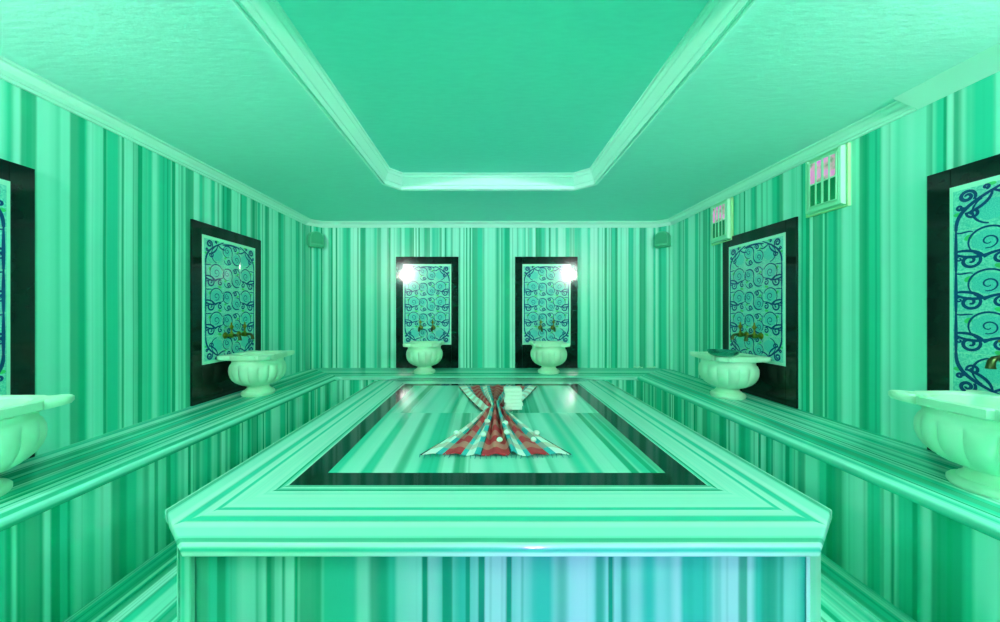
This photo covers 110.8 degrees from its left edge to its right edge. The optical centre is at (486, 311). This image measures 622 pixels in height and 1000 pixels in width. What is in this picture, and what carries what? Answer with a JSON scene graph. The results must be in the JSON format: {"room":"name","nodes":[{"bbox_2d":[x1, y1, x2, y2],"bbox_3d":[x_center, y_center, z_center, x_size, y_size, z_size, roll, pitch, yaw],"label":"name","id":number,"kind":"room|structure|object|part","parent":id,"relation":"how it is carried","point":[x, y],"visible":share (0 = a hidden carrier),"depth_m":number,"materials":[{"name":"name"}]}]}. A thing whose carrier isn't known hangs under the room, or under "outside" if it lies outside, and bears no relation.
{"room":"spa","nodes":[
{"label":"spa","id":0,"kind":"room"},
{"bbox_2d":[0,79,304,455],"bbox_3d":[-2.240,-0.052,1.860,0.080,2.525,4.920,0,0,0],"label":"wall","id":1,"kind":"structure","parent":0,"point":[113,214],"depth_m":2.05,"materials":[{"name":"stone"}]},
{"bbox_2d":[0,158,34,458],"bbox_3d":[-2.188,0.004,1.278,0.023,1.389,0.780,0,0,0],"label":"tile panel","id":2,"kind":"object","parent":1,"relation":"attached to","point":[17,181],"visible":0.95,"depth_m":1.60,"materials":[{"name":"ceramic"}]},
{"bbox_2d":[190,219,260,405],"bbox_3d":[-2.188,0.004,2.945,0.023,1.389,0.780,0,0,0],"label":"tile panel","id":3,"kind":"object","parent":1,"relation":"attached to","point":[225,265],"visible":0.96,"depth_m":2.81,"materials":[{"name":"tile"}]},
{"bbox_2d":[223,322,241,340],"bbox_3d":[-2.108,0.161,2.867,0.139,0.152,0.056,0,0,0],"label":"tap","id":4,"kind":"object","parent":3,"relation":"attached to","point":[231,334],"visible":1,"depth_m":2.86,"materials":[{"name":"gold metal"}]},
{"bbox_3d":[-2.074,0.209,2.867,0.071,0.056,0.030,0,0,0],"label":"spout","id":5,"kind":"part","parent":4,"relation":"part of","materials":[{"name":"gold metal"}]},
{"bbox_2d":[236,322,254,338],"bbox_3d":[-2.108,0.161,3.023,0.139,0.152,0.056,0,0,0],"label":"tap","id":6,"kind":"object","parent":3,"relation":"attached to","point":[244,333],"visible":0.95,"depth_m":3.01,"materials":[{"name":"gold metal"}]},
{"bbox_2d":[0,55,916,227],"bbox_3d":[0.025,-1.085,1.860,4.449,0.061,4.919,0,0,0],"label":"trim","id":7,"kind":"structure","parent":1,"relation":"attached to","point":[11,72],"depth_m":2.51,"materials":[{"name":"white paint"}]},
{"bbox_2d":[322,228,655,367],"bbox_3d":[0.025,-0.052,4.360,4.610,2.525,0.080,0,0,0],"label":"wall","id":8,"kind":"structure","parent":0,"point":[617,266],"depth_m":4.32,"materials":[{"name":"stone"}]},
{"bbox_2d":[305,225,321,369],"bbox_3d":[-2.130,-0.207,4.250,0.140,1.815,0.140,0,0,0],"label":"pillar","id":9,"kind":"structure","parent":8,"relation":"attached to","point":[313,256],"depth_m":4.25,"materials":[{"name":"stone"}]},
{"bbox_2d":[307,231,323,247],"bbox_3d":[-2.091,-0.887,4.211,0.168,0.195,0.104,0,0,-45],"label":"wall speaker","id":10,"kind":"object","parent":8,"relation":"attached to","point":[315,239],"visible":1,"depth_m":4.17,"materials":[{"name":"green"}]},
{"bbox_2d":[311,232,322,243],"bbox_3d":[-2.057,-0.898,4.177,0.134,0.139,0.006,0,0,-45],"label":"speaker grille","id":11,"kind":"object","parent":10,"relation":"attached to","point":[316,237],"depth_m":4.18,"materials":[{"name":"green plastic"}]},
{"bbox_2d":[396,257,458,367],"bbox_3d":[-0.746,0.004,4.308,0.780,1.389,0.023,0,0,0],"label":"tile panel","id":12,"kind":"object","parent":8,"relation":"attached to","point":[427,288],"visible":0.95,"depth_m":4.30,"materials":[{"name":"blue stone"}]},
{"bbox_2d":[418,321,422,331],"bbox_3d":[-0.824,0.161,4.228,0.056,0.152,0.139,0,0,0],"label":"tap","id":13,"kind":"object","parent":12,"relation":"attached to","point":[420,327],"visible":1,"depth_m":4.23,"materials":[{"name":"yellow metal"}]},
{"bbox_2d":[431,319,435,331],"bbox_3d":[-0.668,0.161,4.228,0.056,0.152,0.139,0,0,0],"label":"tap","id":14,"kind":"object","parent":12,"relation":"attached to","point":[433,327],"visible":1,"depth_m":4.23,"materials":[{"name":"gold metal"}]},
{"bbox_2d":[515,257,577,367],"bbox_3d":[0.741,0.004,4.308,0.780,1.389,0.023,0,0,0],"label":"tile panel","id":15,"kind":"object","parent":8,"relation":"attached to","point":[546,288],"visible":0.94,"depth_m":4.30,"materials":[{"name":"tile"}]},
{"bbox_2d":[538,319,542,331],"bbox_3d":[0.663,0.161,4.228,0.056,0.152,0.139,0,0,0],"label":"tap","id":16,"kind":"object","parent":15,"relation":"attached to","point":[540,327],"visible":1,"depth_m":4.23,"materials":[{"name":"gold metal"}]},
{"bbox_2d":[551,319,555,331],"bbox_3d":[0.819,0.161,4.228,0.056,0.152,0.139,0,0,0],"label":"tap","id":17,"kind":"object","parent":15,"relation":"attached to","point":[552,326],"visible":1,"depth_m":4.23,"materials":[{"name":"gold metal"}]},
{"bbox_2d":[654,231,670,247],"bbox_3d":[2.141,-0.887,4.211,0.168,0.195,0.104,0,0,45],"label":"wall speaker","id":18,"kind":"object","parent":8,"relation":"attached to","point":[662,239],"visible":1,"depth_m":4.17,"materials":[{"name":"green"}]},
{"bbox_2d":[655,232,666,243],"bbox_3d":[2.107,-0.898,4.177,0.006,0.139,0.134,0,0,-45],"label":"speaker grille","id":19,"kind":"object","parent":18,"relation":"attached to","point":[661,237],"depth_m":4.17,"materials":[{"name":"green plastic"}]},
{"bbox_2d":[656,225,672,369],"bbox_3d":[2.180,-0.207,4.250,0.140,1.815,0.140,0,0,0],"label":"trim","id":20,"kind":"structure","parent":8,"relation":"attached to","point":[664,256],"depth_m":4.25,"materials":[{"name":"stone"}]},
{"bbox_2d":[99,560,879,621],"bbox_3d":[0.025,1.260,1.860,4.610,0.100,5.080,0,0,0],"label":"floor","id":21,"kind":"structure","parent":0,"point":[156,601],"depth_m":1.42,"materials":[{"name":"stone"}]},
{"bbox_2d":[63,540,176,621],"bbox_3d":[-1.583,1.207,1.554,0.136,0.006,4.303,0,0,0],"label":"baseboard","id":22,"kind":"structure","parent":21,"relation":"on","point":[98,608],"depth_m":1.51,"materials":[{"name":"stone"}]},
{"bbox_2d":[0,369,338,621],"bbox_3d":[-1.899,0.955,1.824,0.598,0.510,4.846,0,0,0],"label":"bench","id":23,"kind":"object","parent":21,"relation":"on","point":[78,518],"visible":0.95,"depth_m":1.59,"materials":[{"name":"green stone"}]},
{"bbox_2d":[0,394,74,496],"bbox_3d":[-1.955,0.525,1.270,0.425,0.350,0.425,0,0,0],"label":"stone basin","id":24,"kind":"object","parent":23,"relation":"on","point":[23,430],"visible":1,"depth_m":1.33,"materials":[{"name":"beige stone"}]},
{"bbox_3d":[-1.955,0.509,1.270,0.420,0.226,0.420,0,0,0],"label":"bowl","id":25,"kind":"part","parent":24,"relation":"part of","materials":[{"name":"beige stone"}]},
{"bbox_2d":[217,350,294,396],"bbox_3d":[-1.955,0.525,2.950,0.425,0.350,0.425,0,0,0],"label":"stone basin","id":26,"kind":"object","parent":23,"relation":"on","point":[253,369],"visible":1,"depth_m":2.82,"materials":[{"name":"beige stone"}]},
{"bbox_3d":[-1.955,0.509,2.950,0.420,0.226,0.420,0,0,0],"label":"bowl","id":27,"kind":"part","parent":26,"relation":"part of","materials":[{"name":"beige stone"}]},
{"bbox_2d":[316,368,661,402],"bbox_3d":[0.025,0.955,4.021,4.304,0.510,0.596,0,0,0],"label":"bench","id":28,"kind":"object","parent":21,"relation":"on","point":[351,380],"visible":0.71,"depth_m":3.86,"materials":[{"name":"green stone"}]},
{"bbox_2d":[403,341,443,373],"bbox_3d":[-0.722,0.525,3.985,0.425,0.350,0.425,0,0,0],"label":"stone basin","id":29,"kind":"object","parent":28,"relation":"on","point":[421,354],"visible":1,"depth_m":3.83,"materials":[{"name":"beige stone"}]},
{"bbox_3d":[-0.722,0.509,3.985,0.420,0.226,0.420,0,0,0],"label":"bowl","id":30,"kind":"part","parent":29,"relation":"part of","materials":[{"name":"beige stone"}]},
{"bbox_2d":[529,341,569,373],"bbox_3d":[0.712,0.525,3.985,0.425,0.350,0.425,0,0,0],"label":"stone basin","id":31,"kind":"object","parent":28,"relation":"on","point":[549,355],"visible":1,"depth_m":3.83,"materials":[{"name":"beige stone"}]},
{"bbox_3d":[0.712,0.509,3.985,0.420,0.226,0.420,0,0,0],"label":"bowl","id":32,"kind":"part","parent":31,"relation":"part of","materials":[{"name":"beige stone"}]},
{"bbox_2d":[165,378,831,621],"bbox_3d":[0.035,0.905,2.020,2.030,0.610,2.260,0,0,0],"label":"platform","id":33,"kind":"object","parent":21,"relation":"on","point":[341,518],"visible":0.99,"depth_m":0.98,"materials":[{"name":"green stone"}]},
{"bbox_3d":[-0.848,0.922,0.969,0.165,0.576,0.008,0,0,38],"label":"corner post","id":34,"kind":"part","parent":33,"relation":"part of","materials":[{"name":"stone"}]},
{"bbox_2d":[419,384,572,458],"bbox_3d":[0.062,0.554,2.107,0.688,0.089,1.410,0,0,0],"label":"bath towel","id":35,"kind":"object","parent":33,"relation":"on","point":[489,399],"visible":0.9,"depth_m":1.63,"materials":[{"name":"fabric"}]},
{"bbox_2d":[504,404,521,409],"bbox_3d":[0.152,0.551,2.008,0.100,0.020,0.064,0,0,0],"label":"soap bar","id":36,"kind":"object","parent":35,"relation":"on","point":[505,407],"visible":0.79,"depth_m":1.98,"materials":[{"name":"white"}]},
{"bbox_2d":[505,402,522,406],"bbox_3d":[0.155,0.530,2.004,0.100,0.020,0.064,0,0,-3],"label":"soap bar","id":37,"kind":"object","parent":36,"relation":"on","point":[521,403],"visible":0.69,"depth_m":1.97,"materials":[{"name":"white"}]},
{"bbox_2d":[504,397,521,402],"bbox_3d":[0.148,0.510,2.003,0.100,0.020,0.064,0,0,1],"label":"soap bar","id":38,"kind":"object","parent":37,"relation":"on","point":[505,400],"visible":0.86,"depth_m":1.97,"materials":[{"name":"white"}]},
{"bbox_2d":[505,395,521,398],"bbox_3d":[0.154,0.489,2.007,0.100,0.020,0.064,0,0,3],"label":"soap bar","id":39,"kind":"object","parent":38,"relation":"on","point":[506,396],"visible":0.78,"depth_m":1.98,"materials":[{"name":"white"}]},
{"bbox_2d":[504,391,521,394],"bbox_3d":[0.153,0.468,2.006,0.100,0.020,0.064,0,0,-2],"label":"soap bar","id":40,"kind":"object","parent":39,"relation":"on","point":[506,393],"visible":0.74,"depth_m":1.97,"materials":[{"name":"white"}]},
{"bbox_2d":[504,386,521,391],"bbox_3d":[0.148,0.447,2.002,0.100,0.020,0.064,0,0,-3],"label":"soap bar","id":41,"kind":"object","parent":40,"relation":"on","point":[506,388],"visible":1,"depth_m":1.97,"materials":[{"name":"white"}]},
{"bbox_3d":[0.918,0.922,0.969,0.164,0.576,0.008,0,0,-39],"label":"corner post","id":42,"kind":"part","parent":33,"relation":"part of","materials":[{"name":"stone"}]},
{"bbox_2d":[637,369,999,621],"bbox_3d":[1.934,0.955,1.824,0.628,0.510,4.846,0,0,0],"label":"bench","id":43,"kind":"object","parent":21,"relation":"on","point":[928,545],"visible":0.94,"depth_m":1.54,"materials":[{"name":"green stone"}]},
{"bbox_2d":[690,351,771,399],"bbox_3d":[1.995,0.525,2.860,0.425,0.350,0.425,0,0,0],"label":"stone basin","id":44,"kind":"object","parent":43,"relation":"on","point":[729,375],"visible":0.96,"depth_m":2.72,"materials":[{"name":"beige stone"}]},
{"bbox_2d":[707,349,739,356],"bbox_3d":[1.862,0.327,2.722,0.222,0.047,0.222,0,0,0],"label":"metal bowl","id":45,"kind":"object","parent":44,"relation":"on","point":[715,352],"visible":1,"depth_m":2.67,"materials":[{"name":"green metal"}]},
{"bbox_3d":[1.995,0.509,2.860,0.420,0.226,0.420,0,0,0],"label":"bowl","id":46,"kind":"part","parent":44,"relation":"part of","materials":[{"name":"beige stone"}]},
{"bbox_2d":[888,390,999,499],"bbox_3d":[2.000,0.525,1.350,0.425,0.350,0.425,0,0,0],"label":"stone basin","id":47,"kind":"object","parent":43,"relation":"on","point":[961,427],"visible":1,"depth_m":1.34,"materials":[{"name":"beige stone"}]},
{"bbox_3d":[2.000,0.509,1.350,0.420,0.226,0.420,0,0,0],"label":"bowl","id":48,"kind":"part","parent":47,"relation":"part of","materials":[{"name":"beige stone"}]},
{"bbox_2d":[821,553,916,621],"bbox_3d":[1.603,1.207,1.554,0.136,0.006,4.303,0,0,0],"label":"baseboard","id":49,"kind":"structure","parent":21,"relation":"on","point":[860,593],"depth_m":1.47,"materials":[{"name":"stone"}]},
{"bbox_2d":[0,0,999,220],"bbox_3d":[0.025,-1.215,1.860,4.610,0.200,5.080,0,0,0],"label":"ceiling","id":50,"kind":"structure","parent":0,"point":[436,86],"depth_m":1.75,"materials":[{"name":"paint"}]},
{"bbox_2d":[231,0,755,190],"bbox_3d":[0.025,-1.167,2.014,1.863,0.135,2.231,0,0,0],"label":"trim","id":51,"kind":"structure","parent":50,"relation":"attached to","point":[268,18],"depth_m":1.87,"materials":[{"name":"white paint"}]},
{"bbox_2d":[738,322,748,336],"bbox_3d":[2.189,0.154,2.960,0.076,0.138,0.056,0,0,0],"label":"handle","id":52,"kind":"object","parent":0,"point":[740,334],"depth_m":2.95,"materials":[{"name":"gold metal"}]},
{"bbox_2d":[751,323,763,338],"bbox_3d":[2.189,0.154,2.804,0.076,0.138,0.056,0,0,0],"label":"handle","id":53,"kind":"object","parent":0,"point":[760,335],"depth_m":2.79,"materials":[{"name":"gold metal"}]},
{"bbox_2d":[673,71,999,448],"bbox_3d":[2.290,-0.052,1.860,0.080,2.525,4.920,0,0,0],"label":"wall","id":54,"kind":"structure","parent":0,"point":[862,265],"depth_m":2.05,"materials":[{"name":"stone"}]},
{"bbox_2d":[711,197,733,245],"bbox_3d":[2.225,-0.853,3.288,0.047,0.389,0.283,0,0,0],"label":"wall window","id":55,"kind":"structure","parent":54,"relation":"in","point":[722,213],"depth_m":3.23,"materials":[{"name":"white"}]},
{"bbox_3d":[2.211,-0.937,3.217,0.005,0.142,0.039,0,0,0],"label":"pane","id":56,"kind":"part","parent":55,"relation":"part of","materials":[{"name":"pink glass"}]},
{"bbox_3d":[2.211,-0.788,3.217,0.005,0.142,0.039,0,0,0],"label":"pane","id":57,"kind":"part","parent":55,"relation":"part of","materials":[{"name":"green glass"}]},
{"bbox_2d":[723,217,797,408],"bbox_3d":[2.238,0.004,2.882,0.023,1.389,0.780,0,0,0],"label":"tile panel","id":58,"kind":"object","parent":54,"relation":"attached to","point":[760,265],"visible":0.94,"depth_m":2.74,"materials":[{"name":"tile"}]},
{"bbox_2d":[730,322,748,339],"bbox_3d":[2.158,0.161,2.960,0.139,0.152,0.056,0,0,0],"label":"tap","id":59,"kind":"object","parent":58,"relation":"attached to","point":[740,334],"visible":0.96,"depth_m":2.95,"materials":[{"name":"gold metal"}]},
{"bbox_3d":[2.124,0.209,2.960,0.071,0.056,0.030,0,0,0],"label":"spout","id":60,"kind":"part","parent":59,"relation":"part of","materials":[{"name":"gold metal"}]},
{"bbox_2d":[744,323,763,340],"bbox_3d":[2.158,0.161,2.804,0.139,0.152,0.056,0,0,0],"label":"tap","id":61,"kind":"object","parent":58,"relation":"attached to","point":[754,335],"visible":1,"depth_m":2.79,"materials":[{"name":"gold metal"}]},
{"bbox_3d":[2.124,0.209,2.804,0.071,0.056,0.030,0,0,0],"label":"spout","id":62,"kind":"part","parent":61,"relation":"part of","materials":[{"name":"gold metal"}]},
{"bbox_2d":[805,143,850,217],"bbox_3d":[2.225,-0.853,2.272,0.047,0.389,0.283,0,0,0],"label":"wall window","id":63,"kind":"structure","parent":54,"relation":"in","point":[828,174],"depth_m":2.22,"materials":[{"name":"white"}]},
{"bbox_3d":[2.211,-0.937,2.337,0.005,0.142,0.039,0,0,0],"label":"pane","id":64,"kind":"part","parent":63,"relation":"part of","materials":[{"name":"pink glass"}]},
{"bbox_3d":[2.211,-0.788,2.337,0.005,0.142,0.039,0,0,0],"label":"pane","id":65,"kind":"part","parent":63,"relation":"part of","materials":[{"name":"green glass"}]},
{"bbox_3d":[2.211,-0.937,2.292,0.005,0.142,0.039,0,0,0],"label":"pane","id":66,"kind":"part","parent":63,"relation":"part of","materials":[{"name":"pink glass"}]},
{"bbox_3d":[2.211,-0.788,2.292,0.005,0.142,0.039,0,0,0],"label":"pane","id":67,"kind":"part","parent":63,"relation":"part of","materials":[{"name":"green glass"}]},
{"bbox_3d":[2.211,-0.937,2.247,0.005,0.142,0.039,0,0,0],"label":"pane","id":68,"kind":"part","parent":63,"relation":"part of","materials":[{"name":"pink glass"}]},
{"bbox_3d":[2.211,-0.788,2.247,0.005,0.142,0.039,0,0,0],"label":"pane","id":69,"kind":"part","parent":63,"relation":"part of","materials":[{"name":"green glass"}]},
{"bbox_3d":[2.211,-0.937,2.202,0.005,0.142,0.039,0,0,0],"label":"pane","id":70,"kind":"part","parent":63,"relation":"part of","materials":[{"name":"pink glass"}]},
{"bbox_3d":[2.211,-0.788,2.202,0.005,0.142,0.039,0,0,0],"label":"pane","id":71,"kind":"part","parent":63,"relation":"part of","materials":[{"name":"green glass"}]},
{"bbox_2d":[894,42,999,108],"bbox_3d":[0.025,-1.087,0.600,4.450,0.059,2.400,0,0,0],"label":"trim","id":72,"kind":"structure","parent":54,"relation":"attached to","point":[986,63],"depth_m":1.61,"materials":[{"name":"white paint"}]},
{"bbox_2d":[927,154,999,450],"bbox_3d":[2.238,0.004,1.363,0.023,1.389,0.780,0,0,0],"label":"tile panel","id":73,"kind":"object","parent":54,"relation":"attached to","point":[963,202],"visible":0.89,"depth_m":1.61,"materials":[{"name":"tile"}]},
{"bbox_2d":[985,340,999,368],"bbox_3d":[2.158,0.161,1.441,0.139,0.152,0.056,0,0,0],"label":"tap","id":74,"kind":"object","parent":73,"relation":"attached to","point":[991,362],"visible":1,"depth_m":1.44,"materials":[{"name":"gold metal"}]},
{"bbox_3d":[2.124,0.209,1.441,0.071,0.056,0.030,0,0,0],"label":"spout","id":75,"kind":"part","parent":74,"relation":"part of","materials":[{"name":"gold metal"}]}
]}

